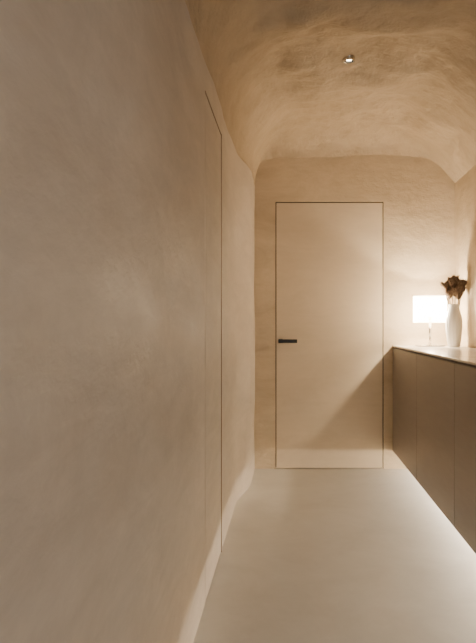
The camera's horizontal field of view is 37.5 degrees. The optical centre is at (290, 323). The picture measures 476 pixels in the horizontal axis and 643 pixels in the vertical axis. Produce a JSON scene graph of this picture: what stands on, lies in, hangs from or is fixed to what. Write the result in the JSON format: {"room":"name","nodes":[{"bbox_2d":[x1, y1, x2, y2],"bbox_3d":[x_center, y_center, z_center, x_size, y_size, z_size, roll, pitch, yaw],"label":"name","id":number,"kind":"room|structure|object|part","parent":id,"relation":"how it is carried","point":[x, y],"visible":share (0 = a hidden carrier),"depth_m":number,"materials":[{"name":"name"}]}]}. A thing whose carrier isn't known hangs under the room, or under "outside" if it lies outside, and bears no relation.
{"room":"hallway","nodes":[
{"label":"hallway","id":0,"kind":"room"},
{"bbox_2d":[0,0,254,642],"bbox_3d":[-0.346,0.030,1.250,0.075,2.220,8.500,0,0,0],"label":"wall","id":1,"kind":"structure","parent":0,"point":[102,102],"depth_m":1.37,"materials":[{"name":"paint"}]},
{"bbox_2d":[205,91,220,134],"bbox_3d":[-0.369,-0.946,3.165,0.042,0.006,0.650,0,0,0],"label":"door frame","id":2,"kind":"structure","parent":1,"relation":"in","point":[205,91],"depth_m":3.11,"materials":[{"name":"brown metal"}]},
{"bbox_2d":[221,134,221,551],"bbox_3d":[-0.368,0.095,3.491,0.044,2.091,0.009,0,0,0],"label":"door frame","id":3,"kind":"structure","parent":1,"relation":"attached to","point":[221,134],"depth_m":3.49,"materials":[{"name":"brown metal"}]},
{"bbox_2d":[185,0,475,184],"bbox_3d":[0.469,-1.346,1.250,1.659,0.532,8.502,0,0,0],"label":"ceiling","id":4,"kind":"structure","parent":0,"point":[283,84],"depth_m":4.13,"materials":[{"name":"paint"}]},
{"bbox_2d":[343,55,354,63],"bbox_3d":[0.340,-1.560,4.095,0.074,0.042,0.074,0,0,0],"label":"recessed light","id":5,"kind":"object","parent":4,"relation":"in","point":[350,58],"visible":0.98,"depth_m":4.07,"materials":[{"name":"silver metal"}]},
{"bbox_2d":[193,468,475,642],"bbox_3d":[0.450,1.140,0.800,2.100,0.001,9.600,0,0,0],"label":"floor","id":6,"kind":"structure","parent":0,"point":[308,555],"depth_m":3.31,"materials":[{"name":"beige concrete"}]},
{"bbox_3d":[0.303,0.065,5.553,0.950,2.150,0.015,0,0,0],"label":"liner","id":7,"kind":"object","parent":6,"relation":"on","visible":0},
{"bbox_2d":[276,203,382,467],"bbox_3d":[0.303,0.090,5.519,0.836,2.087,0.041,0,0,0],"label":"door","id":8,"kind":"structure","parent":7,"relation":"attached to","point":[329,256],"depth_m":5.50,"materials":[{"name":"paint"}]},
{"bbox_3d":[-0.403,0.073,3.165,0.015,2.135,0.750,0,0,0],"label":"liner","id":9,"kind":"object","parent":6,"relation":"on","visible":0},
{"bbox_2d":[205,94,220,601],"bbox_3d":[-0.369,0.098,3.165,0.041,2.072,0.636,0,0,0],"label":"door","id":10,"kind":"structure","parent":9,"relation":"attached to","point":[212,134],"depth_m":3.07,"materials":[{"name":"paint"}]},
{"bbox_2d":[254,155,454,468],"bbox_3d":[0.485,-0.235,5.500,1.810,2.750,0.001,0,0,0],"label":"wall","id":11,"kind":"structure","parent":0,"point":[417,195],"depth_m":5.50,"materials":[{"name":"paint"}]},
{"bbox_2d":[276,202,382,202],"bbox_3d":[0.303,-0.970,5.526,0.850,0.020,0.048,0,0,0],"label":"door frame","id":12,"kind":"structure","parent":11,"relation":"in","point":[276,202],"depth_m":5.52,"materials":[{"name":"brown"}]},
{"bbox_2d":[455,165,475,347],"bbox_3d":[1.289,0.015,1.250,0.018,2.250,8.500,0,0,0],"label":"wall","id":13,"kind":"structure","parent":0,"point":[465,187],"depth_m":5.10,"materials":[{"name":"paint"}]},
{"bbox_2d":[393,345,475,553],"bbox_3d":[1.038,0.654,3.349,0.475,0.972,4.298,0,0,0],"label":"sideboard","id":14,"kind":"object","parent":13,"relation":"attached to","point":[434,388],"visible":0.91,"depth_m":3.76,"materials":[{"name":"brown wood"}]},
{"bbox_2d":[413,295,446,346],"bbox_3d":[1.035,-0.020,5.200,0.248,0.376,0.248,0,0,0],"label":"table lamp","id":15,"kind":"object","parent":14,"relation":"on","point":[426,308],"visible":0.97,"depth_m":5.10,"materials":[{"name":"white fabric"}]},
{"bbox_3d":[1.035,0.049,5.200,0.018,0.218,0.018,0,0,0],"label":"stem","id":16,"kind":"part","parent":15,"relation":"part of","materials":[{"name":"silver metal"}]},
{"bbox_3d":[1.035,-0.110,5.200,0.248,0.196,0.248,0,0,0],"label":"lamp shade","id":17,"kind":"part","parent":15,"relation":"part of","materials":[{"name":"white fabric"}]},
{"bbox_2d":[393,345,475,364],"bbox_3d":[1.038,0.174,3.349,0.475,0.012,4.298,0,0,0],"label":"countertop","id":18,"kind":"structure","parent":14,"relation":"on","point":[467,355],"depth_m":4.27,"materials":[{"name":"stone"}]},
{"bbox_2d":[440,274,466,346],"bbox_3d":[1.184,-0.097,5.075,0.206,0.530,0.142,0,0,0],"label":"vase","id":19,"kind":"object","parent":14,"relation":"on","point":[454,286],"visible":1,"depth_m":5.04,"materials":[{"name":"white ceramic"}]},
{"bbox_3d":[-0.082,0.134,5.495,0.032,0.032,0.010,0,0,0],"label":"rose","id":20,"kind":"object","parent":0,"visible":0},
{"bbox_3d":[-0.082,0.134,5.468,0.018,0.018,0.047,0,0,0],"label":"spindle","id":21,"kind":"object","parent":20,"relation":"attached to","visible":0},
{"bbox_2d":[278,339,296,342],"bbox_3d":[-0.025,0.134,5.444,0.146,0.028,0.016,0,0,0],"label":"lever","id":22,"kind":"object","parent":21,"relation":"attached to","point":[279,340],"visible":1,"depth_m":5.44,"materials":[{"name":"black metal"}]}
]}

